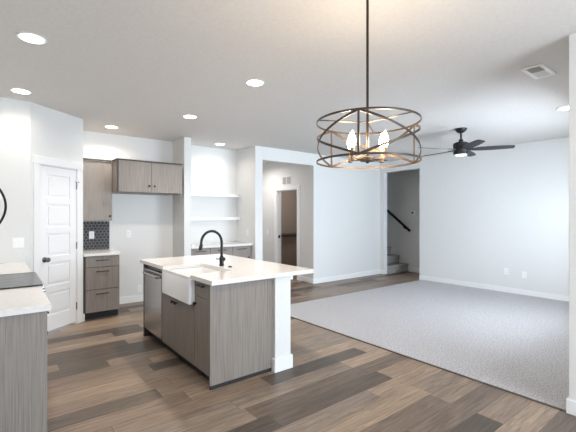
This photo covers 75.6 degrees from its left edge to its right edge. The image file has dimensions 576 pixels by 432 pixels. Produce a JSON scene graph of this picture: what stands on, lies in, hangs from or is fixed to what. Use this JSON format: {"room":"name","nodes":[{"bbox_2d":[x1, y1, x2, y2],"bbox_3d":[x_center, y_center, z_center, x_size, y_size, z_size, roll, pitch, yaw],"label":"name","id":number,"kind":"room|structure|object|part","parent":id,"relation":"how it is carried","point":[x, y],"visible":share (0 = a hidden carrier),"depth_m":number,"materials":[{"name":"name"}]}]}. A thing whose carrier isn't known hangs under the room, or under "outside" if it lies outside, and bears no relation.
{"room":"open-plan kitchen","nodes":[
{"label":"open-plan kitchen","id":0,"kind":"room"},
{"bbox_2d":[0,97,29,268],"bbox_3d":[-3.317,0.059,4.058,0.810,2.743,0.120,0,0,-38],"label":"wall","id":1,"kind":"structure","parent":0,"point":[14,114],"depth_m":4.17,"materials":[{"name":"white paint"}]},
{"bbox_2d":[12,237,23,247],"bbox_3d":[-3.046,0.302,4.188,0.108,0.116,0.010,0,0,-38],"label":"light switch","id":2,"kind":"object","parent":1,"relation":"attached to","point":[16,242],"visible":1,"depth_m":4.19,"materials":[{"name":"white plastic"}]},
{"bbox_2d":[30,102,82,313],"bbox_3d":[-2.925,0.059,4.661,0.110,2.743,0.796,0,0,13],"label":"wall","id":3,"kind":"structure","parent":0,"point":[55,134],"depth_m":4.57,"materials":[{"name":"white paint"}]},
{"bbox_2d":[32,155,82,323],"bbox_3d":[-2.913,0.362,4.660,0.134,2.135,0.750,0,0,13],"label":"trim","id":4,"kind":"structure","parent":3,"relation":"attached to","point":[37,161],"depth_m":4.71,"materials":[{"name":"white paint"}]},
{"bbox_2d":[40,165,79,330],"bbox_3d":[-2.852,0.400,4.663,0.111,2.000,0.582,0,0,13],"label":"door","id":5,"kind":"structure","parent":3,"relation":"in","point":[58,186],"depth_m":4.65,"materials":[{"name":"white paint"}]},
{"bbox_3d":[-2.885,0.525,4.435,0.072,0.064,0.064,0,0,13],"label":"knob","id":6,"kind":"part","parent":5,"relation":"part of","materials":[{"name":"black metal"}]},
{"bbox_2d":[83,130,172,297],"bbox_3d":[-2.715,0.059,6.106,1.625,2.743,0.120,0,0,-38],"label":"wall","id":7,"kind":"structure","parent":0,"point":[149,218],"depth_m":6.17,"materials":[{"name":"white paint"}]},
{"bbox_2d":[83,221,108,249],"bbox_3d":[-3.042,0.295,5.767,0.488,0.440,0.008,0,0,-38],"label":"tile backsplash","id":8,"kind":"structure","parent":7,"relation":"attached to","point":[100,228],"depth_m":5.80,"materials":[{"name":"grey tile"}]},
{"bbox_2d":[89,231,93,238],"bbox_3d":[-3.045,0.295,5.753,0.072,0.116,0.009,0,0,-38],"label":"wall outlet","id":9,"kind":"object","parent":8,"relation":"attached to","point":[91,233],"visible":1,"depth_m":5.75,"materials":[{"name":"white plastic"}]},
{"bbox_2d":[83,158,111,220],"bbox_3d":[-2.940,-0.386,5.610,0.449,0.912,0.379,0,0,-38],"label":"upper cabinet","id":10,"kind":"object","parent":7,"relation":"attached to","point":[97,174],"visible":0.85,"depth_m":5.50,"materials":[{"name":"grey laminate"}]},
{"bbox_3d":[-2.842,-0.831,5.486,0.449,0.022,0.024,0,0,-38],"label":"moulding","id":11,"kind":"part","parent":10,"relation":"part of","materials":[{"name":"grey"}]},
{"bbox_2d":[126,230,130,236],"bbox_3d":[-2.622,0.292,6.097,0.072,0.116,0.009,0,0,-38],"label":"wall outlet","id":12,"kind":"object","parent":7,"relation":"attached to","point":[128,232],"visible":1,"depth_m":6.10,"materials":[{"name":"white plastic"}]},
{"bbox_2d":[119,295,142,303],"bbox_3d":[-2.445,1.377,6.232,1.045,0.105,0.014,0,0,-38],"label":"baseboard","id":13,"kind":"structure","parent":7,"relation":"attached to","point":[138,298],"depth_m":6.11,"materials":[{"name":"white paint"}]},
{"bbox_2d":[137,285,141,291],"bbox_3d":[-2.484,1.212,6.205,0.072,0.116,0.009,0,0,-38],"label":"wall outlet","id":14,"kind":"object","parent":7,"relation":"attached to","point":[139,287],"visible":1,"depth_m":6.20,"materials":[{"name":"white plastic"}]},
{"bbox_2d":[112,158,182,194],"bbox_3d":[-2.290,-0.601,5.942,0.999,0.482,0.659,0,0,-38],"label":"upper cabinet","id":15,"kind":"object","parent":7,"relation":"attached to","point":[129,176],"visible":1,"depth_m":5.68,"materials":[{"name":"grey laminate"}]},
{"bbox_3d":[-2.487,-0.590,5.420,0.020,0.460,0.024,0,0,-38],"label":"panel","id":16,"kind":"part","parent":15,"relation":"part of","materials":[{"name":"grey"}]},
{"bbox_3d":[-2.292,-0.589,5.573,0.472,0.453,0.020,0,0,-38],"label":"door","id":17,"kind":"part","parent":15,"relation":"part of","materials":[{"name":"grey laminate"}]},
{"bbox_3d":[-2.185,-0.831,5.809,0.999,0.022,0.282,0,0,-38],"label":"moulding","id":18,"kind":"part","parent":15,"relation":"part of","materials":[{"name":"grey"}]},
{"bbox_3d":[-1.919,-0.589,5.866,0.469,0.453,0.020,0,0,-38],"label":"door","id":19,"kind":"part","parent":15,"relation":"part of","materials":[{"name":"grey laminate"}]},
{"bbox_2d":[173,137,190,256],"bbox_3d":[-1.896,0.059,6.476,0.120,2.743,0.710,0,0,-38],"label":"wall","id":20,"kind":"structure","parent":0,"point":[181,147],"depth_m":6.22,"materials":[{"name":"white paint"}]},
{"bbox_2d":[191,145,236,243],"bbox_3d":[-1.505,0.059,7.157,1.335,2.743,0.120,0,0,-38],"label":"wall niche","id":21,"kind":"object","parent":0,"point":[213,170],"visible":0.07,"depth_m":7.14,"materials":[{"name":"white paint"}]},
{"bbox_2d":[191,193,239,197],"bbox_3d":[-1.468,-0.394,7.020,1.221,0.057,0.138,0,0,-38],"label":"floating shelf","id":22,"kind":"object","parent":21,"relation":"attached to","point":[192,194],"visible":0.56,"depth_m":7.00,"materials":[{"name":"white paint"}]},
{"bbox_2d":[191,217,239,219],"bbox_3d":[-1.468,0.049,7.020,1.221,0.062,0.138,0,0,-38],"label":"floating shelf","id":23,"kind":"object","parent":21,"relation":"attached to","point":[192,218],"visible":0.56,"depth_m":7.01,"materials":[{"name":"white paint"}]},
{"bbox_2d":[237,146,262,260],"bbox_3d":[-0.792,0.059,7.284,0.165,2.743,0.800,0,0,-38],"label":"wall","id":24,"kind":"structure","parent":0,"point":[249,160],"depth_m":7.02,"materials":[{"name":"white paint"}]},
{"bbox_2d":[273,276,289,358],"bbox_3d":[-0.589,0.994,4.140,0.180,0.873,1.758,0,0,-38],"label":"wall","id":25,"kind":"structure","parent":0,"point":[281,285],"depth_m":3.44,"materials":[{"name":"white paint"}]},
{"bbox_2d":[272,353,292,372],"bbox_3d":[-0.584,1.367,4.134,0.212,0.125,1.774,0,0,-38],"label":"baseboard","id":26,"kind":"structure","parent":25,"relation":"attached to","point":[285,362],"depth_m":3.42,"materials":[{"name":"white paint"}]},
{"bbox_2d":[263,162,308,276],"bbox_3d":[-0.321,0.059,9.070,0.120,2.743,2.730,0,0,-38],"label":"wall","id":27,"kind":"structure","parent":0,"point":[273,172],"depth_m":8.76,"materials":[{"name":"white paint"}]},
{"bbox_2d":[274,185,299,280],"bbox_3d":[0.009,0.367,8.631,0.142,2.125,0.970,0,0,-38],"label":"trim","id":28,"kind":"structure","parent":27,"relation":"attached to","point":[277,190],"depth_m":8.90,"materials":[{"name":"white paint"}]},
{"bbox_2d":[282,175,291,184],"bbox_3d":[-0.031,-0.823,8.593,0.012,0.205,0.360,0,0,-38],"label":"air vent","id":29,"kind":"object","parent":27,"relation":"in","point":[286,180],"visible":1,"depth_m":8.57,"materials":[{"name":"white metal"}]},
{"bbox_2d":[299,276,308,281],"bbox_3d":[0.363,1.377,8.089,0.014,0.105,0.340,0,0,-38],"label":"baseboard","id":30,"kind":"structure","parent":27,"relation":"attached to","point":[301,278],"depth_m":8.11,"materials":[{"name":"white paint"}]},
{"bbox_2d":[0,0,575,163],"bbox_3d":[0.675,-1.373,4.470,8.580,0.120,12.600,0,0,-38],"label":"ceiling","id":31,"kind":"structure","parent":0,"point":[137,67],"depth_m":3.24,"materials":[{"name":"white paint"}]},
{"bbox_2d":[10,88,31,93],"bbox_3d":[-2.805,-1.309,3.897,0.188,0.008,0.188,0,0,-38],"label":"recessed light","id":32,"kind":"object","parent":31,"relation":"in","point":[16,90],"visible":1,"depth_m":3.90,"materials":[{"name":"white plastic"}]},
{"bbox_2d":[16,32,46,44],"bbox_3d":[-1.889,-1.309,2.737,0.188,0.008,0.188,0,0,-38],"label":"recessed light","id":33,"kind":"object","parent":31,"relation":"in","point":[32,38],"visible":1,"depth_m":2.73,"materials":[{"name":"white paint"}]},
{"bbox_2d":[104,125,118,128],"bbox_3d":[-2.597,-1.309,5.461,0.188,0.008,0.188,0,0,-38],"label":"recessed light","id":34,"kind":"object","parent":31,"relation":"in","point":[106,126],"visible":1,"depth_m":5.47,"materials":[{"name":"white"}]},
{"bbox_2d":[183,115,196,118],"bbox_3d":[-1.293,-1.309,4.896,0.188,0.008,0.188,0,0,-38],"label":"recessed light","id":35,"kind":"object","parent":31,"relation":"in","point":[184,116],"visible":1,"depth_m":4.88,"materials":[{"name":"white plastic"}]},
{"bbox_2d":[245,79,264,85],"bbox_3d":[-0.324,-1.309,3.649,0.188,0.008,0.188,0,0,-38],"label":"recessed light","id":36,"kind":"object","parent":31,"relation":"in","point":[251,82],"visible":1,"depth_m":3.63,"materials":[{"name":"white"}]},
{"bbox_2d":[316,0,421,168],"bbox_3d":[0.450,-0.805,2.100,0.576,1.015,0.576,0,0,-38],"label":"chandelier","id":37,"kind":"object","parent":31,"relation":"hanging from","point":[351,141],"visible":1,"depth_m":2.06,"materials":[{"name":"brown metal"}]},
{"bbox_2d":[347,133,352,162],"bbox_3d":[0.359,-0.392,2.137,0.036,0.172,0.035,0,0,-38],"label":"bulb","id":38,"kind":"object","parent":37,"relation":"attached to","point":[348,144],"depth_m":2.13,"materials":[{"name":"white glass"}]},
{"bbox_2d":[349,130,355,160],"bbox_3d":[0.359,-0.392,2.063,0.036,0.172,0.035,0,0,-38],"label":"bulb","id":39,"kind":"object","parent":37,"relation":"attached to","point":[352,140],"depth_m":2.05,"materials":[{"name":"white glass"}]},
{"bbox_3d":[0.450,-0.806,2.100,0.015,0.973,0.015,0,0,-38],"label":"rod","id":40,"kind":"part","parent":37,"relation":"part of","materials":[{"name":"brown metal"}]},
{"bbox_2d":[379,134,383,162],"bbox_3d":[0.541,-0.392,2.137,0.036,0.172,0.035,0,0,-38],"label":"bulb","id":41,"kind":"object","parent":37,"relation":"attached to","point":[380,140],"depth_m":2.13,"materials":[{"name":"white glass"}]},
{"bbox_2d":[382,130,388,160],"bbox_3d":[0.541,-0.392,2.063,0.036,0.172,0.035,0,0,-38],"label":"bulb","id":42,"kind":"object","parent":37,"relation":"attached to","point":[385,137],"depth_m":2.05,"materials":[{"name":"white glass"}]},
{"bbox_2d":[418,127,514,156],"bbox_3d":[2.593,-1.107,5.621,1.346,0.410,1.324,0,0,-38],"label":"ceiling fan","id":43,"kind":"object","parent":31,"relation":"hanging from","point":[460,148],"visible":0.99,"depth_m":5.48,"materials":[{"name":"black metal"}]},
{"bbox_3d":[2.601,-1.038,5.580,0.220,0.235,0.220,0,0,-38],"label":"motor","id":44,"kind":"part","parent":43,"relation":"part of","materials":[{"name":"black metal"}]},
{"bbox_3d":[2.858,-0.995,5.886,0.135,0.036,0.600,0,0,40],"label":"blade","id":45,"kind":"part","parent":43,"relation":"part of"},
{"bbox_3d":[2.573,-0.995,5.181,0.135,0.036,0.600,0,0,4],"label":"blade","id":46,"kind":"part","parent":43,"relation":"part of","materials":[{"name":"black wood"}]},
{"bbox_3d":[2.972,-0.995,5.430,0.600,0.036,0.135,0,0,22],"label":"blade","id":47,"kind":"part","parent":43,"relation":"part of","materials":[{"name":"black wood"}]},
{"bbox_2d":[520,63,556,78],"bbox_3d":[2.272,-1.307,3.361,0.365,0.011,0.175,0,0,-38],"label":"ceiling vent","id":48,"kind":"object","parent":31,"relation":"in","point":[541,70],"visible":1,"depth_m":3.35,"materials":[{"name":"white metal"}]},
{"bbox_2d":[556,106,568,110],"bbox_3d":[3.377,-1.309,4.508,0.188,0.008,0.188,0,0,-38],"label":"recessed light","id":49,"kind":"object","parent":31,"relation":"in","point":[564,107],"visible":0.67,"depth_m":4.51,"materials":[{"name":"white"}]},
{"bbox_2d":[281,190,296,232],"bbox_3d":[0.030,0.059,10.255,1.895,2.743,0.100,0,0,-38],"label":"wall","id":50,"kind":"structure","parent":0,"point":[288,198],"depth_m":10.20,"materials":[{"name":"beige paint"}]},
{"bbox_2d":[47,271,575,431],"bbox_3d":[1.234,1.484,4.908,10.000,0.132,12.600,0,0,-38],"label":"floor","id":51,"kind":"structure","parent":0,"point":[103,375],"depth_m":3.39,"materials":[{"name":"brown wood"}]},
{"bbox_2d":[0,272,44,291],"bbox_3d":[-2.296,0.967,2.864,0.692,0.926,0.763,0,0,-38],"label":"range","id":52,"kind":"object","parent":51,"relation":"on","point":[28,279],"visible":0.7,"depth_m":2.91,"materials":[{"name":"metal"}]},
{"bbox_2d":[0,311,48,431],"bbox_3d":[-1.863,0.993,2.278,0.656,0.874,0.685,0,0,-38],"label":"base cabinet","id":53,"kind":"object","parent":51,"relation":"on","point":[23,337],"visible":0.8,"depth_m":2.12,"materials":[{"name":"grey laminate"}]},
{"bbox_2d":[0,286,51,316],"bbox_3d":[-1.858,0.535,2.259,0.640,0.038,0.718,0,0,-38],"label":"countertop","id":54,"kind":"structure","parent":53,"relation":"on","point":[16,301],"depth_m":2.24,"materials":[{"name":"white stone"}]},
{"bbox_2d":[83,255,118,319],"bbox_3d":[-2.817,0.993,5.463,0.460,0.874,0.762,0,0,-38],"label":"base cabinet","id":55,"kind":"object","parent":51,"relation":"on","point":[100,273],"visible":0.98,"depth_m":5.19,"materials":[{"name":"grey"}]},
{"bbox_2d":[83,248,120,256],"bbox_3d":[-2.814,0.535,5.469,0.477,0.038,0.756,0,0,-38],"label":"countertop","id":56,"kind":"structure","parent":55,"relation":"on","point":[88,252],"depth_m":5.26,"materials":[{"name":"white stone"}]},
{"bbox_3d":[-2.602,1.179,5.203,0.424,0.306,0.020,0,0,-38],"label":"drawer","id":57,"kind":"part","parent":55,"relation":"part of","materials":[{"name":"grey laminate"}]},
{"bbox_3d":[-2.602,0.867,5.203,0.424,0.302,0.020,0,0,-38],"label":"drawer","id":58,"kind":"part","parent":55,"relation":"part of","materials":[{"name":"grey laminate"}]},
{"bbox_3d":[-2.602,0.635,5.203,0.424,0.146,0.020,0,0,-38],"label":"drawer","id":59,"kind":"part","parent":55,"relation":"part of","materials":[{"name":"grey laminate"}]},
{"bbox_2d":[143,264,150,336],"bbox_3d":[-1.467,0.994,4.605,0.625,0.873,0.042,0,0,-38],"label":"island end panel","id":60,"kind":"object","parent":51,"relation":"on","point":[146,332],"visible":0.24,"depth_m":4.41,"materials":[{"name":"grey wood"}]},
{"bbox_2d":[142,265,168,348],"bbox_3d":[-1.289,0.996,4.336,0.677,0.868,0.596,0,0,-38],"label":"dishwasher","id":61,"kind":"object","parent":51,"relation":"on","point":[153,276],"visible":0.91,"depth_m":4.12,"materials":[{"name":"grey metal"}]},
{"bbox_3d":[-1.533,0.655,4.137,0.048,0.030,0.500,0,0,-38],"label":"handle","id":62,"kind":"part","parent":61,"relation":"part of","materials":[{"name":"metal"}]},
{"bbox_3d":[-1.501,0.963,4.164,0.040,0.705,0.581,0,0,-38],"label":"door","id":63,"kind":"part","parent":61,"relation":"part of","materials":[{"name":"metal"}]},
{"bbox_2d":[162,267,202,374],"bbox_3d":[-0.845,0.994,3.786,0.656,0.873,0.809,0,0,-38],"label":"base cabinet","id":64,"kind":"object","parent":51,"relation":"on","point":[178,317],"visible":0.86,"depth_m":3.55,"materials":[{"name":"grey laminate"}]},
{"bbox_3d":[-1.209,1.062,3.785,0.020,0.527,0.356,0,0,-38],"label":"door","id":65,"kind":"part","parent":64,"relation":"part of","materials":[{"name":"grey laminate"}]},
{"bbox_3d":[-0.960,1.062,3.468,0.020,0.527,0.446,0,0,-38],"label":"door","id":66,"kind":"part","parent":64,"relation":"part of","materials":[{"name":"grey laminate"}]},
{"bbox_2d":[140,254,313,285],"bbox_3d":[-0.757,0.535,4.007,1.085,0.038,1.880,0,0,-38],"label":"countertop","id":67,"kind":"structure","parent":64,"relation":"on","point":[243,269],"depth_m":3.72,"materials":[{"name":"white stone"}]},
{"bbox_2d":[162,267,222,304],"bbox_3d":[-0.895,0.657,3.666,0.473,0.249,0.686,0,0,-38],"label":"farmhouse sink","id":68,"kind":"object","parent":67,"relation":"in","point":[176,283],"visible":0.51,"depth_m":3.51,"materials":[{"name":"white ceramic"}]},
{"bbox_2d":[199,230,224,265],"bbox_3d":[-0.774,0.329,3.783,0.283,0.375,0.075,0,0,-38],"label":"kitchen faucet","id":69,"kind":"object","parent":67,"relation":"on","point":[221,258],"visible":1,"depth_m":3.83,"materials":[{"name":"black metal"}]},
{"bbox_3d":[-0.780,0.281,3.792,0.254,0.279,0.027,0,0,-38],"label":"spout","id":70,"kind":"part","parent":69,"relation":"part of","materials":[{"name":"black metal"}]},
{"bbox_2d":[191,248,209,255],"bbox_3d":[-1.662,0.993,6.572,0.361,0.874,0.602,0,0,-38],"label":"base cabinet","id":71,"kind":"object","parent":51,"relation":"on","point":[205,251],"visible":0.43,"depth_m":6.36,"materials":[{"name":"grey wood"}]},
{"bbox_2d":[191,242,252,248],"bbox_3d":[-1.326,0.535,6.839,1.221,0.038,0.598,0,0,-38],"label":"countertop","id":72,"kind":"structure","parent":71,"relation":"on","point":[225,244],"depth_m":6.72,"materials":[{"name":"white stone"}]},
{"bbox_2d":[210,247,232,254],"bbox_3d":[-1.344,0.993,6.822,0.443,0.874,0.602,0,0,-38],"label":"base cabinet","id":73,"kind":"object","parent":51,"relation":"on","point":[226,250],"visible":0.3,"depth_m":6.64,"materials":[{"name":"grey wood"}]},
{"bbox_2d":[193,278,272,389],"bbox_3d":[-0.498,0.994,3.340,0.660,0.873,0.311,0,0,-38],"label":"base cabinet","id":74,"kind":"object","parent":51,"relation":"on","point":[234,321],"visible":0.92,"depth_m":3.20,"materials":[{"name":"grey laminate"}]},
{"bbox_3d":[-0.729,0.628,3.174,0.020,0.133,0.287,0,0,-38],"label":"drawer","id":75,"kind":"part","parent":74,"relation":"part of","materials":[{"name":"grey laminate"}]},
{"bbox_3d":[-0.729,1.012,3.174,0.020,0.625,0.287,0,0,-38],"label":"door","id":76,"kind":"part","parent":74,"relation":"part of","materials":[{"name":"grey laminate"}]},
{"bbox_2d":[232,246,251,258],"bbox_3d":[-1.006,0.993,7.087,0.412,0.874,0.602,0,0,-38],"label":"base cabinet","id":77,"kind":"object","parent":51,"relation":"on","point":[240,251],"visible":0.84,"depth_m":6.89,"materials":[{"name":"grey wood"}]},
{"bbox_3d":[-0.864,0.638,6.872,0.365,0.153,0.020,0,0,-38],"label":"drawer","id":78,"kind":"part","parent":77,"relation":"part of","materials":[{"name":"grey laminate"}]},
{"bbox_3d":[-0.864,1.022,6.872,0.365,0.605,0.020,0,0,-38],"label":"door","id":79,"kind":"part","parent":77,"relation":"part of","materials":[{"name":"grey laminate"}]},
{"bbox_2d":[281,233,296,265],"bbox_3d":[0.200,0.950,9.962,1.770,0.960,0.550,0,0,-38],"label":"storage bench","id":80,"kind":"object","parent":51,"relation":"on","point":[288,240],"visible":0.09,"depth_m":9.56,"materials":[{"name":"brown wood"}]},
{"bbox_2d":[281,233,296,236],"bbox_3d":[0.200,0.500,9.962,1.770,0.060,0.550,0,0,-38],"label":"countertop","id":81,"kind":"structure","parent":80,"relation":"on","point":[282,234],"depth_m":9.53,"materials":[{"name":"brown wood"}]},
{"bbox_2d":[387,246,408,273],"bbox_3d":[1.834,0.212,10.576,0.776,2.436,3.169,0,0,-38],"label":"staircase","id":82,"kind":"structure","parent":51,"relation":"on","point":[393,265],"depth_m":9.49,"materials":[{"name":"carpet"}]},
{"bbox_2d":[290,281,562,410],"bbox_3d":[2.496,1.425,5.504,4.198,0.009,3.780,0,0,-38],"label":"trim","id":83,"kind":"structure","parent":51,"relation":"on","point":[543,403],"depth_m":3.46,"materials":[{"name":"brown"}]},
{"bbox_3d":[-2.895,0.993,3.594,0.656,0.874,1.120,0,0,-38],"label":"base cabinet","id":84,"kind":"object","parent":51,"relation":"on","visible":0},
{"bbox_2d":[0,261,30,273],"bbox_3d":[-2.903,0.535,3.591,0.640,0.038,1.121,0,0,-38],"label":"countertop","id":85,"kind":"structure","parent":84,"relation":"on","point":[7,267],"depth_m":3.72,"materials":[{"name":"white stone"}]},
{"bbox_2d":[263,147,379,278],"bbox_3d":[0.900,0.059,8.198,3.625,2.743,0.150,0,0,-38],"label":"wall","id":86,"kind":"structure","parent":0,"point":[344,204],"depth_m":8.32,"materials":[{"name":"white paint"}]},
{"bbox_2d":[313,270,379,283],"bbox_3d":[1.402,1.377,8.487,2.210,0.105,0.014,0,0,-38],"label":"baseboard","id":87,"kind":"structure","parent":86,"relation":"attached to","point":[374,272],"depth_m":8.40,"materials":[{"name":"white paint"}]},
{"bbox_2d":[387,169,419,268],"bbox_3d":[2.367,-1.220,10.626,0.120,5.300,5.000,0,0,-38],"label":"wall","id":88,"kind":"structure","parent":0,"point":[403,187],"depth_m":9.67,"materials":[{"name":"white paint"}]},
{"bbox_2d":[387,209,410,231],"bbox_3d":[2.277,-0.688,10.574,0.084,2.185,2.799,0,0,-38],"label":"handrail","id":89,"kind":"object","parent":88,"relation":"attached to","point":[388,211],"visible":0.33,"depth_m":9.70,"materials":[{"name":"black metal"}]},
{"bbox_2d":[408,267,419,272],"bbox_3d":[3.443,1.377,9.145,0.014,0.105,1.100,0,0,-38],"label":"baseboard","id":90,"kind":"structure","parent":88,"relation":"attached to","point":[416,270],"depth_m":9.43,"materials":[{"name":"white paint"}]},
{"bbox_2d":[380,137,568,295],"bbox_3d":[3.936,0.059,7.167,0.120,2.743,5.220,0,0,-38],"label":"wall","id":91,"kind":"structure","parent":0,"point":[485,213],"depth_m":7.04,"materials":[{"name":"white paint"}]},
{"bbox_2d":[419,275,568,301],"bbox_3d":[4.139,1.377,6.799,0.014,0.105,3.870,0,0,-38],"label":"baseboard","id":92,"kind":"structure","parent":91,"relation":"attached to","point":[421,277],"depth_m":6.99,"materials":[{"name":"white paint"}]},
{"bbox_2d":[522,271,526,277],"bbox_3d":[4.244,1.057,6.665,0.014,0.116,0.072,0,0,-38],"label":"outlet","id":93,"kind":"object","parent":91,"relation":"attached to","point":[524,274],"visible":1,"depth_m":6.66,"materials":[{"name":"white plastic"}]},
{"bbox_2d":[569,33,575,400],"bbox_3d":[3.724,0.059,3.938,4.198,2.743,0.120,0,0,-38],"label":"wall","id":94,"kind":"structure","parent":0,"point":[572,38],"depth_m":2.67,"materials":[{"name":"white paint"}]},
{"bbox_2d":[566,396,568,412],"bbox_3d":[3.672,1.377,3.982,4.198,0.105,0.014,0,0,-38],"label":"baseboard","id":95,"kind":"structure","parent":94,"relation":"attached to","point":[567,398],"depth_m":2.69,"materials":[{"name":"white paint"}]},
{"bbox_3d":[3.225,0.058,1.271,0.120,2.743,3.460,0,0,-38],"label":"wall","id":96,"kind":"structure","parent":0,"visible":0},
{"bbox_2d":[568,399,575,415],"bbox_3d":[3.098,1.377,1.324,0.014,0.105,3.460,0,0,-38],"label":"baseboard","id":97,"kind":"structure","parent":96,"relation":"attached to","point":[571,403],"depth_m":2.66,"materials":[{"name":"white paint"}]},
{"bbox_3d":[-1.113,0.058,0.690,0.120,2.743,7.900,0,0,-38],"label":"wall","id":98,"kind":"structure","parent":0,"visible":0},
{"bbox_2d":[0,188,6,223],"bbox_3d":[-2.391,-0.090,2.789,0.454,0.420,0.762,0,0,-38],"label":"microwave","id":99,"kind":"object","parent":98,"relation":"attached to","point":[1,191],"visible":1,"depth_m":3.12,"materials":[{"name":"metal"}]}
]}

